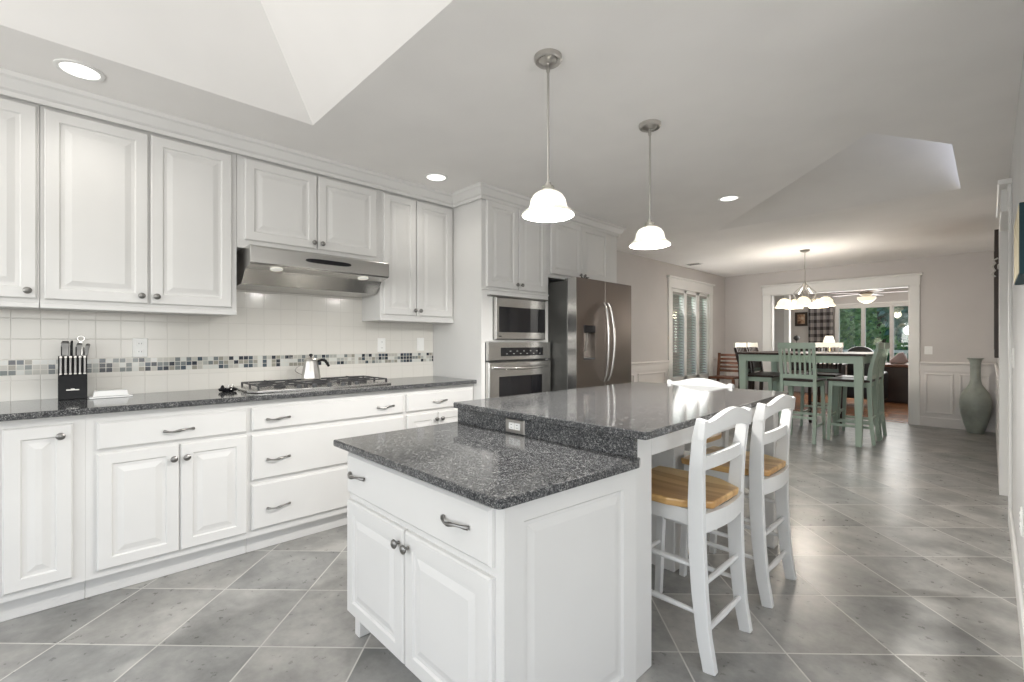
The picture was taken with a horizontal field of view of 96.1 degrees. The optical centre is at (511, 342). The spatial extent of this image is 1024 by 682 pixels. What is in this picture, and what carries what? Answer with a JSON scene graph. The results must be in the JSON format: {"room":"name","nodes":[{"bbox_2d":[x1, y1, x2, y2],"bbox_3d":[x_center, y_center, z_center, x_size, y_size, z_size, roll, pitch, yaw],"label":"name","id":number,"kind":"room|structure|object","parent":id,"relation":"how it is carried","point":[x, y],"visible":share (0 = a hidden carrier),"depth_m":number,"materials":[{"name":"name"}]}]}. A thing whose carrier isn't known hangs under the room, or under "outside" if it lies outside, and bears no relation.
{"room":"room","nodes":[
{"label":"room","id":0,"kind":"room"},
{"bbox_2d":[0,0,1023,276],"bbox_3d":[2.731,-1.547,4.085,16.800,0.605,8.500,0,0,-44],"label":"ceiling","id":1,"kind":"structure","parent":0,"point":[846,132],"depth_m":2.35,"materials":[{"name":"paint"}]},
{"bbox_2d":[53,58,105,81],"bbox_3d":[-1.975,-1.241,2.103,0.176,0.007,0.176,0,0,-44],"label":"recessed light","id":2,"kind":"object","parent":1,"relation":"in","point":[73,68],"visible":1,"depth_m":2.10,"materials":[{"name":"white plastic"}]},
{"bbox_2d":[0,67,625,236],"bbox_3d":[-1.007,-1.195,3.322,5.556,0.100,0.716,0,0,-44],"label":"trim","id":3,"kind":"structure","parent":1,"relation":"attached to","point":[13,84],"depth_m":2.76,"materials":[{"name":"paint"}]},
{"bbox_2d":[424,173,447,181],"bbox_3d":[-0.570,-1.241,3.462,0.176,0.007,0.176,0,0,-44],"label":"recessed light","id":4,"kind":"object","parent":1,"relation":"in","point":[436,177],"visible":1,"depth_m":3.46,"materials":[{"name":"white plastic"}]},
{"bbox_2d":[522,48,574,221],"bbox_3d":[0.157,-0.898,2.006,0.230,0.691,0.230,0,0,-44],"label":"pendant light","id":5,"kind":"object","parent":1,"relation":"hanging from","point":[548,204],"visible":1,"depth_m":1.99,"materials":[{"name":"white glass"}]},
{"bbox_2d":[542,181,554,189],"bbox_3d":[0.157,-0.674,2.006,0.060,0.051,0.060,0,0,-44],"label":"socket","id":6,"kind":"object","parent":5,"relation":"attached to","point":[547,186],"depth_m":1.99,"materials":[{"name":"silver metal"}]},
{"bbox_2d":[629,119,670,248],"bbox_3d":[0.786,-0.898,2.622,0.230,0.691,0.230,0,0,-44],"label":"pendant light","id":7,"kind":"object","parent":1,"relation":"hanging from","point":[650,236],"visible":1,"depth_m":2.60,"materials":[{"name":"white glass"}]},
{"bbox_2d":[644,219,654,226],"bbox_3d":[0.786,-0.674,2.622,0.060,0.051,0.060,0,0,-44],"label":"socket","id":8,"kind":"object","parent":7,"relation":"attached to","point":[649,224],"depth_m":2.60,"materials":[{"name":"silver metal"}]},
{"bbox_2d":[718,195,739,201],"bbox_3d":[1.873,-1.241,3.967,0.176,0.007,0.176,0,0,-44],"label":"recessed light","id":9,"kind":"object","parent":1,"relation":"in","point":[728,198],"visible":1,"depth_m":3.96,"materials":[{"name":"white plastic"}]},
{"bbox_2d":[775,249,835,308],"bbox_3d":[3.947,-0.860,6.181,0.694,0.769,0.691,0,0,-44],"label":"chandelier","id":10,"kind":"object","parent":1,"relation":"hanging from","point":[825,301],"visible":1,"depth_m":6.17,"materials":[{"name":"white glass"}]},
{"bbox_2d":[829,289,907,302],"bbox_3d":[6.818,-0.999,8.805,1.289,0.491,1.282,0,0,-44],"label":"ceiling fan","id":11,"kind":"object","parent":1,"relation":"hanging from","point":[867,298],"visible":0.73,"depth_m":8.73,"materials":[{"name":"silver metal"}]},
{"bbox_2d":[0,391,1023,681],"bbox_3d":[2.729,1.255,4.014,16.700,0.080,8.400,0,0,-44],"label":"floor","id":12,"kind":"structure","parent":0,"point":[901,545],"depth_m":2.13,"materials":[{"name":"grey tile"}]},
{"bbox_2d":[0,415,84,621],"bbox_3d":[-2.266,0.773,2.231,0.278,0.883,0.618,0,0,-44],"label":"base cabinet","id":13,"kind":"object","parent":12,"relation":"on","point":[42,460],"visible":0.98,"depth_m":2.04,"materials":[{"name":"paint"}]},
{"bbox_2d":[85,402,248,597],"bbox_3d":[-1.918,0.773,2.562,0.681,0.883,0.624,0,0,-44],"label":"base cabinet","id":14,"kind":"object","parent":12,"relation":"on","point":[167,489],"visible":0.99,"depth_m":2.33,"materials":[{"name":"paint"}]},
{"bbox_2d":[246,389,403,552],"bbox_3d":[-1.313,0.773,3.145,1.000,0.883,0.624,0,0,-44],"label":"base cabinet","id":15,"kind":"object","parent":12,"relation":"on","point":[298,479],"visible":0.63,"depth_m":2.81,"materials":[{"name":"paint"}]},
{"bbox_2d":[404,384,472,428],"bbox_3d":[-0.724,0.773,3.711,0.633,0.883,0.624,0,0,-44],"label":"base cabinet","id":16,"kind":"object","parent":12,"relation":"on","point":[427,406],"visible":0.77,"depth_m":3.46,"materials":[{"name":"paint"}]},
{"bbox_2d":[433,198,548,399],"bbox_3d":[-0.176,-0.014,4.178,0.800,2.458,0.736,0,0,-44],"label":"tall cabinet","id":17,"kind":"object","parent":12,"relation":"on","point":[497,251],"visible":0.48,"depth_m":3.84,"materials":[{"name":"paint"}]},
{"bbox_2d":[485,342,550,398],"bbox_3d":[-0.065,0.361,4.084,0.750,0.728,0.574,0,0,-44],"label":"wall oven","id":18,"kind":"object","parent":17,"relation":"in","point":[511,368],"visible":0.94,"depth_m":3.88,"materials":[{"name":"grey metal"}]},
{"bbox_2d":[487,294,548,339],"bbox_3d":[-0.074,-0.204,4.086,0.700,0.362,0.458,0,0,-44],"label":"microwave","id":19,"kind":"object","parent":17,"relation":"in","point":[514,318],"visible":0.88,"depth_m":3.90,"materials":[{"name":"silver metal"}]},
{"bbox_2d":[347,403,777,681],"bbox_3d":[0.444,0.772,2.323,2.269,0.885,1.007,0,0,-44],"label":"kitchen island","id":20,"kind":"object","parent":12,"relation":"on","point":[556,587],"visible":0.78,"depth_m":1.48,"materials":[{"name":"paint"}]},
{"bbox_2d":[333,409,640,509],"bbox_3d":[-0.139,0.381,1.755,0.654,0.101,1.058,0,0,-44],"label":"island countertop","id":21,"kind":"structure","parent":20,"relation":"on","point":[473,457],"depth_m":1.62,"materials":[{"name":"stone"}]},
{"bbox_2d":[506,418,524,434],"bbox_3d":[0.012,0.369,2.026,0.009,0.062,0.118,0,0,-44],"label":"wall outlet","id":22,"kind":"object","parent":21,"relation":"attached to","point":[516,426],"visible":1,"depth_m":2.02,"materials":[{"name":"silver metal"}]},
{"bbox_2d":[514,423,519,430],"bbox_3d":[0.022,0.369,2.011,0.002,0.030,0.032,0,0,-44],"label":"receptacle","id":23,"kind":"object","parent":22,"relation":"attached to","point":[516,425],"depth_m":2.01,"materials":[{"name":"white plastic"}]},
{"bbox_2d":[454,382,788,439],"bbox_3d":[0.711,0.315,2.542,1.770,0.028,1.083,0,0,-44],"label":"island countertop","id":24,"kind":"structure","parent":20,"relation":"on","point":[636,410],"depth_m":2.20,"materials":[{"name":"stone"}]},
{"bbox_2d":[548,277,630,390],"bbox_3d":[0.575,0.315,4.618,0.880,1.780,1.042,0,0,-44],"label":"refrigerator","id":25,"kind":"object","parent":12,"relation":"on","point":[589,320],"visible":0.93,"depth_m":4.19,"materials":[{"name":"metal"}]},
{"bbox_2d":[667,378,734,504],"bbox_3d":[1.195,0.736,3.134,0.442,0.965,0.472,0,0,-44],"label":"bar stool","id":26,"kind":"object","parent":12,"relation":"on","point":[721,439],"visible":0.16,"depth_m":3.10,"materials":[{"name":"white wood"}]},
{"bbox_2d":[651,406,752,675],"bbox_3d":[0.722,0.736,1.959,0.472,0.965,0.442,0,0,-44],"label":"bar stool","id":27,"kind":"object","parent":12,"relation":"on","point":[682,497],"visible":0.84,"depth_m":1.80,"materials":[{"name":"white wood"}]},
{"bbox_2d":[707,353,738,384],"bbox_3d":[3.692,0.699,7.925,0.491,1.034,0.448,0,0,-44],"label":"wooden chair","id":28,"kind":"object","parent":12,"relation":"on","point":[718,376],"visible":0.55,"depth_m":8.08,"materials":[{"name":"brown wood"}]},
{"bbox_2d":[679,394,796,608],"bbox_3d":[1.170,0.736,2.383,0.472,0.965,0.442,0,0,-44],"label":"bar stool","id":29,"kind":"object","parent":12,"relation":"on","point":[758,465],"visible":0.64,"depth_m":2.21,"materials":[{"name":"white wood"}]},
{"bbox_2d":[734,343,779,417],"bbox_3d":[3.503,0.609,6.570,0.433,1.215,0.530,0,0,-44],"label":"dining chair","id":30,"kind":"object","parent":12,"relation":"on","point":[738,347],"visible":0.44,"depth_m":6.52,"materials":[{"name":"green wood"}]},
{"bbox_2d":[746,343,792,412],"bbox_3d":[3.849,0.609,6.903,0.433,1.215,0.530,0,0,-44],"label":"dining chair","id":31,"kind":"object","parent":12,"relation":"on","point":[751,347],"visible":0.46,"depth_m":7.03,"materials":[{"name":"green wood"}]},
{"bbox_2d":[778,343,825,444],"bbox_3d":[3.629,0.609,5.761,0.530,1.215,0.403,0,0,-44],"label":"dining chair","id":32,"kind":"object","parent":12,"relation":"on","point":[791,380],"visible":0.9,"depth_m":5.64,"materials":[{"name":"green wood"}]},
{"bbox_2d":[791,347,824,394],"bbox_3d":[6.949,0.645,11.066,0.320,1.140,0.990,0,0,-44],"label":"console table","id":33,"kind":"object","parent":12,"relation":"on","point":[821,348],"visible":0.08,"depth_m":10.92,"materials":[{"name":"wood"}]},
{"bbox_2d":[736,351,880,446],"bbox_3d":[4.083,0.674,6.285,1.480,1.082,1.425,0,0,-44],"label":"dining table","id":34,"kind":"object","parent":12,"relation":"on","point":[858,359],"visible":0.57,"depth_m":5.56,"materials":[{"name":"green wood"}]},
{"bbox_2d":[800,343,843,429],"bbox_3d":[4.524,0.609,6.713,0.530,1.215,0.433,0,0,-44],"label":"dining chair","id":35,"kind":"object","parent":12,"relation":"on","point":[836,372],"visible":0.54,"depth_m":6.72,"materials":[{"name":"green wood"}]},
{"bbox_2d":[817,363,847,405],"bbox_3d":[5.965,0.805,8.655,0.440,0.820,0.500,0,0,-44],"label":"chair","id":36,"kind":"object","parent":12,"relation":"on","point":[820,364],"visible":0.27,"depth_m":8.58,"materials":[{"name":"brown wood"}]},
{"bbox_2d":[823,336,834,363],"bbox_3d":[5.965,0.135,8.655,0.240,0.520,0.240,0,0,-44],"label":"table lamp","id":37,"kind":"object","parent":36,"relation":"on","point":[828,339],"visible":0.38,"depth_m":8.59,"materials":[{"name":"beige fabric"}]},
{"bbox_2d":[827,343,883,445],"bbox_3d":[4.261,0.609,5.696,0.403,1.215,0.530,0,0,-44],"label":"dining chair","id":38,"kind":"object","parent":12,"relation":"on","point":[870,382],"visible":0.98,"depth_m":5.67,"materials":[{"name":"green wood"}]},
{"bbox_2d":[827,346,887,399],"bbox_3d":[6.692,0.645,8.910,0.720,1.140,0.860,0,0,-44],"label":"leather armchair","id":39,"kind":"object","parent":12,"relation":"on","point":[850,367],"visible":0.24,"depth_m":8.95,"materials":[{"name":"black"}]},
{"bbox_2d":[837,343,889,439],"bbox_3d":[4.607,0.609,6.029,0.403,1.215,0.530,0,0,-44],"label":"dining chair","id":40,"kind":"object","parent":12,"relation":"on","point":[880,388],"visible":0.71,"depth_m":6.02,"materials":[{"name":"green wood"}]},
{"bbox_2d":[884,363,907,403],"bbox_3d":[7.986,0.828,9.295,0.540,0.775,1.160,0,0,-44],"label":"window bench","id":41,"kind":"object","parent":12,"relation":"on","point":[897,373],"visible":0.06,"depth_m":9.21,"materials":[{"name":"brown wood"}]},
{"bbox_2d":[884,363,907,367],"bbox_3d":[7.986,0.467,9.295,0.540,0.054,1.160,0,0,-44],"label":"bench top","id":42,"kind":"object","parent":41,"relation":"on","point":[887,365],"depth_m":9.22,"materials":[{"name":"brown"}]},
{"bbox_2d":[890,352,907,363],"bbox_3d":[7.907,0.317,9.399,0.130,0.244,0.300,0,0,-44],"label":"throw pillow","id":43,"kind":"object","parent":41,"relation":"on","point":[900,358],"visible":0.93,"depth_m":9.34,"materials":[{"name":"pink fabric"}]},
{"bbox_2d":[959,358,992,433],"bbox_3d":[6.218,0.711,6.171,0.320,1.008,0.320,0,0,-44],"label":"floor vase","id":44,"kind":"object","parent":12,"relation":"on","point":[975,402],"visible":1,"depth_m":6.10,"materials":[{"name":"green ceramic"}]},
{"bbox_3d":[-2.826,0.773,1.692,1.275,0.883,0.618,0,0,-44],"label":"base cabinet","id":45,"kind":"object","parent":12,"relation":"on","visible":0},
{"bbox_2d":[0,376,476,420],"bbox_3d":[-1.892,0.316,2.592,3.868,0.030,0.618,0,0,-44],"label":"countertop","id":46,"kind":"structure","parent":45,"relation":"on","point":[41,408],"depth_m":2.47,"materials":[{"name":"stone"}]},
{"bbox_2d":[58,356,86,399],"bbox_3d":[-2.358,0.187,2.470,0.113,0.228,0.101,0,0,-44],"label":"knife block","id":47,"kind":"object","parent":46,"relation":"on","point":[74,386],"visible":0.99,"depth_m":2.44,"materials":[{"name":"black wood"}]},
{"bbox_2d":[59,356,61,374],"bbox_3d":[-2.365,0.120,2.411,0.012,0.099,0.028,0,0,-44],"label":"steak knife","id":48,"kind":"object","parent":47,"relation":"in","point":[60,357],"visible":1,"depth_m":2.40,"materials":[{"name":"grey metal"}]},
{"bbox_2d":[61,341,69,355],"bbox_3d":[-2.391,0.032,2.461,0.033,0.080,0.022,0,0,-44],"label":"kitchen knife","id":49,"kind":"object","parent":47,"relation":"on","point":[64,344],"visible":0.98,"depth_m":2.46,"materials":[{"name":"grey metal"}]},
{"bbox_2d":[64,356,66,374],"bbox_3d":[-2.352,0.120,2.423,0.012,0.099,0.028,0,0,-44],"label":"steak knife","id":50,"kind":"object","parent":47,"relation":"in","point":[65,357],"visible":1,"depth_m":2.42,"materials":[{"name":"grey metal"}]},
{"bbox_2d":[69,356,71,374],"bbox_3d":[-2.338,0.120,2.436,0.012,0.099,0.028,0,0,-44],"label":"steak knife","id":51,"kind":"object","parent":47,"relation":"in","point":[70,357],"visible":1,"depth_m":2.43,"materials":[{"name":"grey metal"}]},
{"bbox_2d":[70,341,72,355],"bbox_3d":[-2.373,0.031,2.478,0.012,0.082,0.022,0,0,-44],"label":"kitchen knife","id":52,"kind":"object","parent":47,"relation":"on","point":[71,342],"visible":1,"depth_m":2.47,"materials":[{"name":"black plastic"}]},
{"bbox_2d":[75,343,81,355],"bbox_3d":[-2.352,0.037,2.498,0.027,0.070,0.022,0,0,-44],"label":"kitchen knife","id":53,"kind":"object","parent":47,"relation":"on","point":[78,347],"visible":1,"depth_m":2.49,"materials":[{"name":"grey metal"}]},
{"bbox_2d":[77,335,84,355],"bbox_3d":[-2.359,0.017,2.518,0.035,0.112,0.006,0,0,-44],"label":"scissors","id":54,"kind":"object","parent":47,"relation":"in","point":[80,341],"visible":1,"depth_m":2.52,"materials":[{"name":"silver metal"}]},
{"bbox_2d":[83,344,89,355],"bbox_3d":[-2.329,0.039,2.520,0.028,0.066,0.022,0,0,-44],"label":"kitchen knife","id":55,"kind":"object","parent":47,"relation":"on","point":[87,346],"visible":1,"depth_m":2.52,"materials":[{"name":"grey metal"}]},
{"bbox_2d":[88,389,132,398],"bbox_3d":[-2.211,0.281,2.535,0.180,0.038,0.110,0,0,-44],"label":"butter dish","id":56,"kind":"object","parent":46,"relation":"on","point":[98,394],"visible":1,"depth_m":2.51,"materials":[{"name":"white ceramic"}]},
{"bbox_2d":[218,384,236,391],"bbox_3d":[-1.742,0.280,2.820,0.104,0.040,0.104,0,0,-44],"label":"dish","id":57,"kind":"object","parent":46,"relation":"on","point":[222,388],"visible":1,"depth_m":2.80,"materials":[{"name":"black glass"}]},
{"bbox_2d":[234,375,390,392],"bbox_3d":[-1.324,0.277,3.157,0.950,0.046,0.475,0,0,-44],"label":"gas cooktop","id":58,"kind":"object","parent":46,"relation":"in","point":[266,386],"visible":0.98,"depth_m":3.02,"materials":[{"name":"silver metal"}]},
{"bbox_2d":[295,354,329,379],"bbox_3d":[-1.381,0.166,3.188,0.214,0.176,0.132,0,0,-16],"label":"kettle","id":59,"kind":"object","parent":58,"relation":"on","point":[310,371],"visible":1,"depth_m":3.14,"materials":[{"name":"silver metal"}]},
{"bbox_2d":[548,221,616,282],"bbox_3d":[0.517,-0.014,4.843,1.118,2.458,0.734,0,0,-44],"label":"upper cabinet","id":60,"kind":"object","parent":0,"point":[574,250],"visible":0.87,"depth_m":4.52,"materials":[{"name":"paint"}]},
{"bbox_2d":[617,251,724,380],"bbox_3d":[2.474,-0.015,7.322,4.520,2.460,0.120,0,0,-44],"label":"wall","id":61,"kind":"structure","parent":0,"point":[647,278],"depth_m":6.90,"materials":[{"name":"beige paint"}]},
{"bbox_2d":[631,360,669,383],"bbox_3d":[1.541,0.748,6.309,2.530,0.935,0.045,0,0,-44],"label":"trim","id":62,"kind":"structure","parent":61,"relation":"attached to","point":[650,371],"depth_m":6.80,"materials":[{"name":"paint"}]},
{"bbox_2d":[672,288,708,380],"bbox_3d":[2.995,-0.125,7.805,1.420,1.480,0.085,0,0,-44],"label":"window","id":63,"kind":"structure","parent":61,"relation":"in","point":[683,375],"depth_m":7.87,"materials":[{"name":"paint"}]},
{"bbox_2d":[673,292,683,375],"bbox_3d":[2.686,-0.135,7.491,0.390,1.359,0.040,0,0,-44],"label":"blind","id":64,"kind":"object","parent":63,"relation":"attached to","point":[681,294],"depth_m":7.59,"materials":[{"name":"white plastic"}]},
{"bbox_2d":[687,294,695,374],"bbox_3d":[3.025,-0.135,7.817,0.350,1.359,0.040,0,0,-44],"label":"blind","id":65,"kind":"object","parent":63,"relation":"attached to","point":[693,296],"depth_m":7.93,"materials":[{"name":"white plastic"}]},
{"bbox_2d":[699,296,706,373],"bbox_3d":[3.357,-0.135,8.136,0.310,1.359,0.040,0,0,-44],"label":"blind","id":66,"kind":"object","parent":63,"relation":"attached to","point":[704,298],"depth_m":8.24,"materials":[{"name":"white plastic"}]},
{"bbox_2d":[667,275,714,380],"bbox_3d":[3.049,-0.163,7.749,1.720,1.775,0.060,0,0,-44],"label":"trim","id":67,"kind":"structure","parent":61,"relation":"attached to","point":[675,282],"depth_m":7.62,"materials":[{"name":"paint"}]},
{"bbox_2d":[713,357,725,383],"bbox_3d":[3.854,0.748,8.535,0.610,0.935,0.045,0,0,-44],"label":"trim","id":68,"kind":"structure","parent":61,"relation":"attached to","point":[715,360],"depth_m":8.46,"materials":[{"name":"paint"}]},
{"bbox_2d":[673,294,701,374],"bbox_3d":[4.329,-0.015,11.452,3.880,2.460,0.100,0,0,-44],"label":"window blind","id":69,"kind":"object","parent":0,"point":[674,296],"depth_m":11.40,"materials":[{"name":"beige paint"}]},
{"bbox_2d":[774,296,783,371],"bbox_3d":[4.995,-0.015,9.232,0.100,2.460,0.863,0,0,-44],"label":"wall","id":70,"kind":"structure","parent":0,"point":[778,312],"depth_m":8.96,"materials":[{"name":"beige paint"}]},
{"bbox_2d":[784,295,790,391],"bbox_3d":[5.323,-0.015,8.890,0.140,2.460,0.085,0,0,-44],"label":"trim","id":71,"kind":"structure","parent":70,"relation":"attached to","point":[787,312],"depth_m":8.84,"materials":[{"name":"paint"}]},
{"bbox_2d":[791,287,907,392],"bbox_3d":[8.370,-0.015,10.137,0.120,2.460,7.400,0,0,-44],"label":"wall","id":72,"kind":"structure","parent":0,"point":[801,331],"depth_m":10.85,"materials":[{"name":"beige paint"}]},
{"bbox_2d":[795,312,807,325],"bbox_3d":[7.124,-0.575,11.331,0.020,0.340,0.270,0,0,-44],"label":"wall picture","id":73,"kind":"object","parent":72,"relation":"attached to","point":[801,318],"visible":1,"depth_m":11.33,"materials":[{"name":"brown wood"}]},
{"bbox_2d":[808,301,833,351],"bbox_3d":[7.348,-0.151,10.964,0.056,1.632,0.550,0,0,-44],"label":"plaid curtain","id":74,"kind":"object","parent":72,"relation":"hanging from","point":[820,320],"visible":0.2,"depth_m":10.97,"materials":[{"name":"fabric"}]},
{"bbox_2d":[837,305,860,351],"bbox_3d":[7.835,-0.175,10.642,0.110,1.340,0.490,0,0,-44],"label":"window","id":75,"kind":"structure","parent":72,"relation":"in","point":[858,306],"depth_m":10.76,"materials":[{"name":"paint"}]},
{"bbox_2d":[835,301,907,366],"bbox_3d":[8.282,-0.140,10.142,0.100,1.510,1.930,0,0,-44],"label":"trim","id":76,"kind":"structure","parent":72,"relation":"attached to","point":[894,302],"depth_m":10.42,"materials":[{"name":"paint"}]},
{"bbox_2d":[864,304,889,362],"bbox_3d":[8.179,-0.175,10.285,0.110,1.340,0.500,0,0,-44],"label":"window","id":77,"kind":"structure","parent":72,"relation":"in","point":[879,305],"depth_m":10.41,"materials":[{"name":"paint"}]},
{"bbox_2d":[893,303,907,363],"bbox_3d":[8.591,-0.175,9.857,0.110,1.340,0.690,0,0,-44],"label":"window","id":78,"kind":"structure","parent":72,"relation":"in","point":[900,304],"depth_m":10.05,"materials":[{"name":"paint"}]},
{"bbox_2d":[725,250,996,362],"bbox_3d":[5.365,-0.015,7.491,0.120,2.460,3.885,0,0,-44],"label":"wall","id":79,"kind":"structure","parent":0,"point":[957,290],"depth_m":6.63,"materials":[{"name":"beige paint"}]},
{"bbox_2d":[726,357,762,389],"bbox_3d":[4.283,0.748,8.497,0.045,0.935,0.635,0,0,-44],"label":"trim","id":80,"kind":"structure","parent":79,"relation":"attached to","point":[728,381],"depth_m":8.63,"materials":[{"name":"paint"}]},
{"bbox_2d":[760,272,921,424],"bbox_3d":[5.279,0.096,7.544,0.170,2.238,2.180,0,0,-44],"label":"trim","id":81,"kind":"structure","parent":79,"relation":"attached to","point":[910,280],"depth_m":7.03,"materials":[{"name":"paint"}]},
{"bbox_2d":[925,346,931,353],"bbox_3d":[6.052,0.115,6.684,0.008,0.115,0.085,0,0,-44],"label":"wall switch","id":82,"kind":"object","parent":79,"relation":"attached to","point":[928,349],"visible":1,"depth_m":6.68,"materials":[{"name":"white plastic"}]},
{"bbox_2d":[920,362,995,432],"bbox_3d":[6.243,0.748,6.459,0.045,0.935,0.780,0,0,-44],"label":"wainscoting","id":83,"kind":"structure","parent":79,"relation":"attached to","point":[942,384],"depth_m":6.54,"materials":[{"name":"paint"}]},
{"bbox_2d":[1009,53,1023,593],"bbox_3d":[2.777,-0.015,2.450,3.300,2.460,0.120,0,0,-44],"label":"wall","id":84,"kind":"structure","parent":0,"point":[1018,142],"depth_m":2.33,"materials":[{"name":"grey paint"}]},
{"bbox_2d":[991,257,998,276],"bbox_3d":[3.930,-0.611,3.747,0.044,0.159,0.048,0,0,-44],"label":"wall sconce","id":85,"kind":"object","parent":84,"relation":"attached to","point":[993,268],"visible":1,"depth_m":3.74,"materials":[{"name":"silver metal"}]},
{"bbox_2d":[996,178,1011,526],"bbox_3d":[3.658,0.072,3.381,1.160,2.285,0.130,0,0,-44],"label":"trim","id":86,"kind":"structure","parent":84,"relation":"attached to","point":[1004,187],"depth_m":3.63,"materials":[{"name":"paint"}]},
{"bbox_2d":[1009,508,1023,668],"bbox_3d":[2.396,1.147,2.176,2.370,0.135,0.014,0,0,-44],"label":"baseboard","id":87,"kind":"structure","parent":84,"relation":"attached to","point":[1015,559],"depth_m":2.15,"materials":[{"name":"paint"}]},
{"bbox_2d":[1014,202,1023,284],"bbox_3d":[1.793,-0.335,1.613,0.420,0.230,0.036,0,0,-44],"label":"canvas","id":88,"kind":"object","parent":84,"relation":"attached to","point":[1019,221],"visible":1,"depth_m":1.48},
{"bbox_2d":[1019,507,1022,536],"bbox_3d":[2.264,0.795,2.046,0.070,0.114,0.009,0,0,-44],"label":"wall outlet","id":89,"kind":"object","parent":84,"relation":"attached to","point":[1021,509],"visible":0.99,"depth_m":2.02,"materials":[{"name":"white plastic"}]},
{"bbox_3d":[5.257,-0.015,4.885,3.650,2.460,0.120,0,0,-44],"label":"wall","id":90,"kind":"structure","parent":0,"visible":0},
{"bbox_2d":[994,229,998,357],"bbox_3d":[5.112,-0.475,4.855,1.100,1.250,0.034,0,0,-44],"label":"wall picture","id":91,"kind":"object","parent":90,"relation":"attached to","point":[996,232],"visible":0.96,"depth_m":4.48,"materials":[{"name":"brown wood"}]},
{"bbox_2d":[994,363,998,482],"bbox_3d":[5.268,0.748,4.996,3.420,0.935,0.025,0,0,-44],"label":"trim","id":92,"kind":"structure","parent":90,"relation":"attached to","point":[995,364],"depth_m":4.61,"materials":[{"name":"paint"}]},
{"bbox_3d":[-2.108,-0.015,2.912,8.200,2.460,0.120,0,0,-44],"label":"wall","id":93,"kind":"structure","parent":0,"visible":0},
{"bbox_2d":[0,95,41,309],"bbox_3d":[-2.768,-0.705,1.936,1.096,1.077,0.348,0,0,-44],"label":"upper cabinet","id":94,"kind":"object","parent":93,"relation":"attached to","point":[19,119],"visible":0.98,"depth_m":2.17,"materials":[{"name":"paint"}]},
{"bbox_2d":[40,105,236,316],"bbox_3d":[-2.070,-0.705,2.607,0.837,1.077,0.348,0,0,-44],"label":"upper cabinet","id":95,"kind":"object","parent":93,"relation":"attached to","point":[133,220],"visible":0.99,"depth_m":2.46,"materials":[{"name":"paint"}]},
{"bbox_2d":[132,338,147,356],"bbox_3d":[-2.199,0.030,2.721,0.070,0.114,0.009,0,0,-44],"label":"wall outlet","id":96,"kind":"object","parent":93,"relation":"attached to","point":[139,345],"visible":1,"depth_m":2.72,"materials":[{"name":"white plastic"}]},
{"bbox_2d":[0,290,432,401],"bbox_3d":[-2.146,-0.155,2.785,3.969,0.940,0.010,0,0,-44],"label":"backsplash","id":97,"kind":"structure","parent":93,"relation":"attached to","point":[265,323],"depth_m":2.99,"materials":[{"name":"white tile"}]},
{"bbox_2d":[0,352,432,375],"bbox_3d":[-2.146,0.130,2.784,3.969,0.080,0.012,0,0,-44],"label":"mosaic tile border","id":98,"kind":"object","parent":93,"relation":"attached to","point":[97,365],"depth_m":2.92,"materials":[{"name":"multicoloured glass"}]},
{"bbox_2d":[236,154,379,260],"bbox_3d":[-1.424,-0.912,3.228,0.951,0.662,0.348,0,0,-44],"label":"upper cabinet","id":99,"kind":"object","parent":93,"relation":"attached to","point":[278,206],"visible":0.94,"depth_m":3.07,"materials":[{"name":"paint"}]},
{"bbox_2d":[236,244,388,297],"bbox_3d":[-1.375,-0.467,3.189,0.904,0.228,0.473,0,0,-44],"label":"range hood","id":100,"kind":"object","parent":93,"relation":"attached to","point":[258,268],"visible":0.96,"depth_m":3.03,"materials":[{"name":"silver metal"}]},
{"bbox_2d":[378,338,384,351],"bbox_3d":[-1.077,0.020,3.801,0.070,0.114,0.009,0,0,-44],"label":"wall outlet","id":101,"kind":"object","parent":93,"relation":"attached to","point":[381,341],"visible":1,"depth_m":3.79,"materials":[{"name":"white plastic"}]},
{"bbox_2d":[362,190,453,323],"bbox_3d":[-0.836,-0.705,3.795,0.678,1.077,0.348,0,0,-44],"label":"upper cabinet","id":102,"kind":"object","parent":93,"relation":"attached to","point":[416,235],"visible":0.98,"depth_m":3.65,"materials":[{"name":"paint"}]},
{"bbox_2d":[417,338,423,350],"bbox_3d":[-0.807,0.015,4.061,0.070,0.114,0.008,0,0,-44],"label":"wall switch","id":103,"kind":"object","parent":93,"relation":"attached to","point":[420,341],"visible":1,"depth_m":4.06,"materials":[{"name":"white plastic"}]},
{"label":"outside","id":104,"kind":"structure","parent":0,"visible":0},
{"bbox_2d":[843,350,907,361],"bbox_3d":[10.290,0.655,11.286,0.080,0.920,8.005,0,0,-44],"label":"deck railing","id":105,"kind":"object","parent":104,"point":[895,351],"visible":0.02,"depth_m":11.70,"materials":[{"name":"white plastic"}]},
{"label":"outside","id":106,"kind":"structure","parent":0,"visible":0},
{"bbox_3d":[10.944,1.665,17.471,50.000,0.100,50.000,0,0,-44],"label":"lawn","id":107,"kind":"structure","parent":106,"visible":0},
{"bbox_2d":[840,307,907,362],"bbox_3d":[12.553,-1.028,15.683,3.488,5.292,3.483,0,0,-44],"label":"tree","id":108,"kind":"object","parent":107,"relation":"on","point":[878,332],"visible":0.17,"depth_m":15.55,"materials":[{"name":"green plant"}]},
{"bbox_2d":[877,306,907,347],"bbox_3d":[11.705,-0.651,12.658,2.684,4.540,2.721,0,0,-44],"label":"tree","id":109,"kind":"object","parent":107,"relation":"on","point":[900,323],"visible":0.11,"depth_m":12.89,"materials":[{"name":"green plant"}]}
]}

